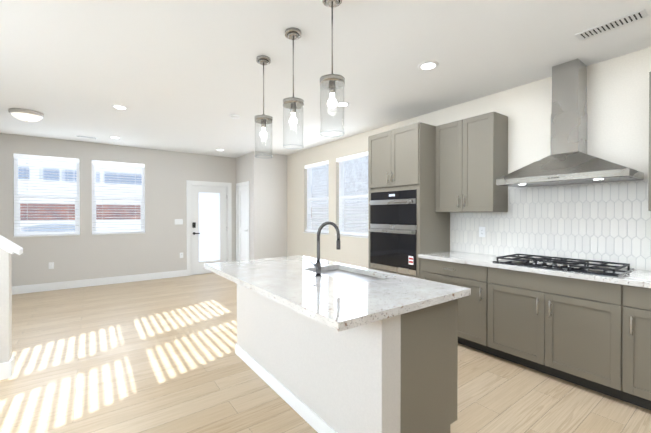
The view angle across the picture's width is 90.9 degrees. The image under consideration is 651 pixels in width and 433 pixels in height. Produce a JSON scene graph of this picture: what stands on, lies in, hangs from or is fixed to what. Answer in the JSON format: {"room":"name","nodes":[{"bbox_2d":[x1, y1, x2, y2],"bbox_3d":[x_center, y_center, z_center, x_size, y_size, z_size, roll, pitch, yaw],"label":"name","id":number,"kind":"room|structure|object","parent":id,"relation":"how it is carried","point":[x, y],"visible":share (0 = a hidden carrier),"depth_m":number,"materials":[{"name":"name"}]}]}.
{"room":"kitchen","nodes":[
{"label":"kitchen","id":0,"kind":"room"},
{"bbox_2d":[0,235,22,379],"bbox_3d":[-2.788,0.660,2.668,0.375,1.394,0.190,0,1,-36],"label":"wall","id":1,"kind":"structure","parent":0,"point":[8,248],"depth_m":2.68,"materials":[{"name":"beige paint"}]},
{"bbox_2d":[0,133,235,286],"bbox_3d":[-4.113,-0.041,6.473,6.650,2.740,0.150,0,1,-36],"label":"wall","id":2,"kind":"structure","parent":0,"point":[159,245],"depth_m":6.30,"materials":[{"name":"beige paint"}]},
{"bbox_2d":[13,158,79,236],"bbox_3d":[-5.013,-0.365,5.795,0.900,1.442,0.163,0,1,-36],"label":"window","id":3,"kind":"structure","parent":2,"relation":"in","point":[16,210],"depth_m":5.72,"materials":[{"name":"white plastic"}]},
{"bbox_2d":[14,153,78,234],"bbox_3d":[-4.998,-0.381,5.774,0.888,1.401,0.068,0,1,-36],"label":"window blinds","id":4,"kind":"object","parent":3,"relation":"attached to","point":[47,158],"visible":1,"depth_m":5.74,"materials":[{"name":"white plastic"}]},
{"bbox_2d":[49,262,53,268],"bbox_3d":[-4.932,0.884,5.762,0.075,0.120,0.036,0,1,-36],"label":"electrical outlet","id":5,"kind":"object","parent":2,"relation":"attached to","point":[51,265],"visible":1,"depth_m":5.76,"materials":[{"name":"white plastic"}]},
{"bbox_2d":[12,270,186,294],"bbox_3d":[-4.844,1.264,5.843,4.355,0.140,0.014,0,1,-36],"label":"baseboard","id":6,"kind":"structure","parent":2,"relation":"attached to","point":[33,288],"depth_m":6.12,"materials":[{"name":"white wood"}]},
{"bbox_2d":[92,164,144,234],"bbox_3d":[-4.140,-0.370,6.436,0.895,1.442,0.163,0,1,-36],"label":"window","id":7,"kind":"structure","parent":2,"relation":"in","point":[134,199],"depth_m":6.47,"materials":[{"name":"white plastic"}]},
{"bbox_2d":[92,160,144,232],"bbox_3d":[-4.125,-0.386,6.415,0.883,1.401,0.068,0,1,-36],"label":"window blinds","id":8,"kind":"object","parent":7,"relation":"attached to","point":[102,163],"visible":1,"depth_m":6.39,"materials":[{"name":"white plastic"}]},
{"bbox_2d":[175,219,182,224],"bbox_3d":[-3.219,0.115,7.031,0.170,0.120,0.008,0,1,-36],"label":"light switch","id":9,"kind":"object","parent":2,"relation":"attached to","point":[178,221],"visible":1,"depth_m":7.03,"materials":[{"name":"white plastic"}]},
{"bbox_2d":[191,185,226,274],"bbox_3d":[-2.711,0.300,7.472,0.818,2.015,0.053,0,1,-36],"label":"door leaf","id":10,"kind":"structure","parent":2,"relation":"in","point":[209,218],"depth_m":7.45,"materials":[{"name":"white"}]},
{"bbox_2d":[192,222,199,234],"bbox_3d":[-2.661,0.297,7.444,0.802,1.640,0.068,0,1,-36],"label":"door handle","id":11,"kind":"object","parent":10,"relation":"attached to","point":[194,225],"depth_m":7.23,"materials":[{"name":"black metal"}]},
{"bbox_2d":[186,180,231,275],"bbox_3d":[-2.722,0.257,7.487,1.020,2.130,0.166,0,1,-36],"label":"door frame","id":12,"kind":"structure","parent":2,"relation":"attached to","point":[189,183],"depth_m":7.35,"materials":[{"name":"white painted wood"}]},
{"bbox_2d":[236,152,251,259],"bbox_3d":[-1.856,-0.048,7.454,0.110,2.740,0.940,0,1,-36],"label":"wall","id":13,"kind":"structure","parent":0,"point":[243,168],"depth_m":7.26,"materials":[{"name":"beige paint"}]},
{"bbox_2d":[238,185,247,260],"bbox_3d":[-1.922,0.300,7.468,0.093,2.019,0.638,0,1,-36],"label":"closet door","id":14,"kind":"structure","parent":13,"relation":"in","point":[243,222],"depth_m":7.50,"materials":[{"name":"white wood"}]},
{"bbox_2d":[236,181,249,260],"bbox_3d":[-1.886,0.264,7.484,0.126,2.115,0.790,0,1,-36],"label":"door frame","id":15,"kind":"structure","parent":13,"relation":"attached to","point":[246,183],"depth_m":7.71,"materials":[{"name":"white wood"}]},
{"bbox_2d":[252,151,286,258],"bbox_3d":[-1.255,-0.046,7.244,0.830,2.740,0.110,0,1,-36],"label":"wall","id":16,"kind":"structure","parent":0,"point":[269,207],"depth_m":7.17,"materials":[{"name":"beige paint"}]},
{"bbox_2d":[0,273,650,432],"bbox_3d":[-1.079,1.419,2.353,6.650,0.120,10.400,0,1,-36],"label":"floor","id":17,"kind":"structure","parent":0,"point":[154,356],"depth_m":2.65,"materials":[{"name":"brown wood"}]},
{"bbox_2d":[232,281,461,432],"bbox_3d":[-0.026,0.920,2.576,0.703,0.875,1.978,0,1,-36],"label":"kitchen island","id":18,"kind":"object","parent":17,"relation":"on","point":[323,346],"depth_m":1.88,"materials":[{"name":"beige paint"}]},
{"bbox_2d":[204,258,423,332],"bbox_3d":[-0.305,0.464,2.349,0.580,0.040,2.010,0,1,-36],"label":"island countertop","id":19,"kind":"structure","parent":18,"relation":"on","point":[339,304],"depth_m":1.86,"materials":[{"name":"white stone"}]},
{"bbox_2d":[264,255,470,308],"bbox_3d":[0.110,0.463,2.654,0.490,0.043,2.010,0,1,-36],"label":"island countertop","id":20,"kind":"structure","parent":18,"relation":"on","point":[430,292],"depth_m":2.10,"materials":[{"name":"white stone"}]},
{"bbox_2d":[312,269,379,280],"bbox_3d":[0.163,0.580,2.539,0.408,0.213,0.708,0,1,-36],"label":"sink","id":21,"kind":"object","parent":20,"relation":"in","point":[348,274],"depth_m":2.62,"materials":[{"name":"silver metal"}]},
{"bbox_2d":[368,122,449,276],"bbox_3d":[1.078,0.126,4.222,0.628,2.440,0.845,0,1,-36],"label":"tall cabinet","id":22,"kind":"object","parent":17,"relation":"on","point":[404,222],"depth_m":3.92,"materials":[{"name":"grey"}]},
{"bbox_2d":[369,189,416,275],"bbox_3d":[1.014,0.186,4.176,0.569,1.010,0.751,0,1,-36],"label":"oven","id":23,"kind":"object","parent":22,"relation":"in","point":[392,212],"depth_m":4.01,"materials":[{"name":"black"}]},
{"bbox_2d":[412,254,495,355],"bbox_3d":[1.557,0.913,3.575,0.628,0.875,0.912,0,1,-36],"label":"base cabinet","id":24,"kind":"object","parent":17,"relation":"on","point":[476,311],"depth_m":3.22,"materials":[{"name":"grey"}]},
{"bbox_2d":[496,270,607,394],"bbox_3d":[2.086,0.918,2.872,0.609,0.875,1.093,0,1,-36],"label":"base cabinet","id":25,"kind":"object","parent":17,"relation":"on","point":[581,322],"depth_m":2.64,"materials":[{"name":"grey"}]},
{"bbox_2d":[420,250,650,289],"bbox_3d":[2.409,0.464,2.404,0.639,0.040,3.664,0,1,-36],"label":"countertop","id":26,"kind":"structure","parent":25,"relation":"on","point":[638,277],"depth_m":2.66,"materials":[{"name":"white stone"}]},
{"bbox_2d":[492,254,635,277],"bbox_3d":[2.085,0.416,2.870,0.520,0.050,0.910,0,1,-36],"label":"cooktop","id":27,"kind":"object","parent":26,"relation":"in","point":[580,265],"depth_m":2.74,"materials":[{"name":"black metal"}]},
{"bbox_2d":[608,282,650,409],"bbox_3d":[2.517,0.922,2.285,0.609,0.875,0.608,0,1,-36],"label":"base cabinet","id":28,"kind":"object","parent":17,"relation":"on","point":[629,307],"depth_m":2.27,"materials":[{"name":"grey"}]},
{"bbox_2d":[0,0,650,157],"bbox_3d":[-1.079,-1.440,2.332,6.650,0.120,10.400,0,1,-36],"label":"ceiling","id":29,"kind":"structure","parent":0,"point":[185,76],"depth_m":2.83,"materials":[{"name":"white paint"}]},
{"bbox_2d":[8,108,43,121],"bbox_3d":[-4.001,-1.346,4.293,0.350,0.167,0.350,0,1,-36],"label":"dome light","id":30,"kind":"object","parent":29,"relation":"attached to","point":[26,115],"visible":0.98,"depth_m":4.20,"materials":[{"name":"white glass"}]},
{"bbox_2d":[75,135,96,138],"bbox_3d":[-4.216,-1.401,5.649,0.320,0.006,0.110,0,1,-36],"label":"ceiling vent","id":31,"kind":"object","parent":29,"relation":"in","point":[86,136],"visible":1,"depth_m":5.62,"materials":[{"name":"white plastic"}]},
{"bbox_2d":[111,104,127,109],"bbox_3d":[-2.611,-1.388,4.073,0.184,0.008,0.184,0,1,-36],"label":"recessed light","id":32,"kind":"object","parent":29,"relation":"in","point":[119,106],"visible":1,"depth_m":4.05,"materials":[{"name":"white plastic"}]},
{"bbox_2d":[230,114,238,118],"bbox_3d":[-1.254,-1.381,4.437,0.120,0.030,0.120,0,1,-36],"label":"smoke detector","id":33,"kind":"object","parent":29,"relation":"attached to","point":[233,116],"visible":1,"depth_m":4.41,"materials":[{"name":"white plastic"}]},
{"bbox_2d":[254,55,272,157],"bbox_3d":[-0.544,-0.954,2.815,0.158,0.860,0.158,0,1,-36],"label":"pendant light","id":34,"kind":"object","parent":29,"relation":"hanging from","point":[263,119],"visible":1,"depth_m":2.80,"materials":[{"name":"clear glass"}]},
{"bbox_2d":[283,27,303,148],"bbox_3d":[-0.242,-0.951,2.404,0.158,0.860,0.158,0,1,-36],"label":"pendant light","id":35,"kind":"object","parent":29,"relation":"hanging from","point":[293,104],"visible":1,"depth_m":2.38,"materials":[{"name":"clear glass"}]},
{"bbox_2d":[320,0,344,136],"bbox_3d":[0.042,-0.948,2.017,0.158,0.860,0.158,0,1,-36],"label":"pendant light","id":36,"kind":"object","parent":29,"relation":"hanging from","point":[332,83],"visible":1,"depth_m":2.01,"materials":[{"name":"clear glass"}]},
{"bbox_2d":[336,101,349,106],"bbox_3d":[0.212,-1.387,3.963,0.184,0.008,0.184,0,1,-36],"label":"recessed light","id":37,"kind":"object","parent":29,"relation":"in","point":[345,104],"visible":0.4,"depth_m":3.96,"materials":[{"name":"white"}]},
{"bbox_2d":[418,61,438,69],"bbox_3d":[0.942,-1.380,2.935,0.184,0.008,0.184,0,1,-36],"label":"recessed light","id":38,"kind":"object","parent":29,"relation":"in","point":[427,65],"visible":1,"depth_m":2.92,"materials":[{"name":"white plastic"}]},
{"bbox_2d":[575,9,648,39],"bbox_3d":[2.055,-1.377,2.314,0.130,0.006,0.380,0,1,-36],"label":"ceiling vent","id":39,"kind":"object","parent":29,"relation":"in","point":[621,21],"visible":1,"depth_m":2.29,"materials":[{"name":"white plastic"}]},
{"bbox_2d":[287,47,650,268],"bbox_3d":[1.585,-0.024,4.206,0.150,2.740,10.250,0,1,-36],"label":"wall","id":40,"kind":"structure","parent":0,"point":[617,110],"depth_m":3.36,"materials":[{"name":"beige paint"}]},
{"bbox_2d":[304,160,328,234],"bbox_3d":[-0.147,-0.370,6.542,0.163,1.442,0.870,0,1,-36],"label":"kitchen window","id":41,"kind":"structure","parent":40,"relation":"in","point":[309,200],"depth_m":6.64,"materials":[{"name":"white plastic"}]},
{"bbox_2d":[335,151,367,237],"bbox_3d":[0.501,-0.364,5.660,0.163,1.442,0.860,0,1,-36],"label":"kitchen window","id":42,"kind":"structure","parent":40,"relation":"in","point":[342,197],"depth_m":5.75,"materials":[{"name":"white plastic"}]},
{"bbox_2d":[435,112,507,211],"bbox_3d":[1.645,-0.570,3.675,0.356,1.040,0.693,0,1,-36],"label":"upper cabinet","id":43,"kind":"object","parent":40,"relation":"attached to","point":[471,167],"visible":1,"depth_m":3.50,"materials":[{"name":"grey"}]},
{"bbox_2d":[450,178,650,270],"bbox_3d":[2.672,0.065,2.593,0.009,0.755,3.663,0,1,-36],"label":"tile backsplash","id":44,"kind":"structure","parent":40,"relation":"attached to","point":[607,221],"depth_m":3.06,"materials":[{"name":"white tile"}]},
{"bbox_2d":[479,227,484,236],"bbox_3d":[1.825,0.179,3.732,0.008,0.120,0.075,0,1,-36],"label":"outlet","id":45,"kind":"object","parent":44,"relation":"attached to","point":[481,231],"visible":1,"depth_m":3.73,"materials":[{"name":"white plastic"}]},
{"bbox_2d":[496,59,643,187],"bbox_3d":[2.144,-0.841,2.880,0.492,1.085,0.960,0,1,-36],"label":"range hood","id":46,"kind":"object","parent":40,"relation":"attached to","point":[569,160],"visible":1,"depth_m":2.85,"materials":[{"name":"silver metal"}]},
{"bbox_2d":[648,72,650,210],"bbox_3d":[2.737,-0.560,2.219,0.319,1.040,0.667,0,1,-36],"label":"upper cabinet","id":47,"kind":"object","parent":40,"relation":"attached to","point":[649,194],"visible":1,"depth_m":2.38,"materials":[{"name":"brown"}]},
{"label":"outside","id":48,"kind":"structure","parent":0,"visible":0},
{"bbox_2d":[312,157,367,232],"bbox_3d":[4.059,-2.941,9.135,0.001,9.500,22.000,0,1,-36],"label":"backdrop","id":49,"kind":"structure","parent":48,"point":[362,206],"depth_m":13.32,"materials":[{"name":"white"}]},
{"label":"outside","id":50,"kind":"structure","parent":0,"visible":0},
{"bbox_2d":[18,158,311,232],"bbox_3d":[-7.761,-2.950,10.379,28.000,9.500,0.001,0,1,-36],"label":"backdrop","id":51,"kind":"structure","parent":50,"point":[30,174],"depth_m":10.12,"materials":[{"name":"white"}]}
]}

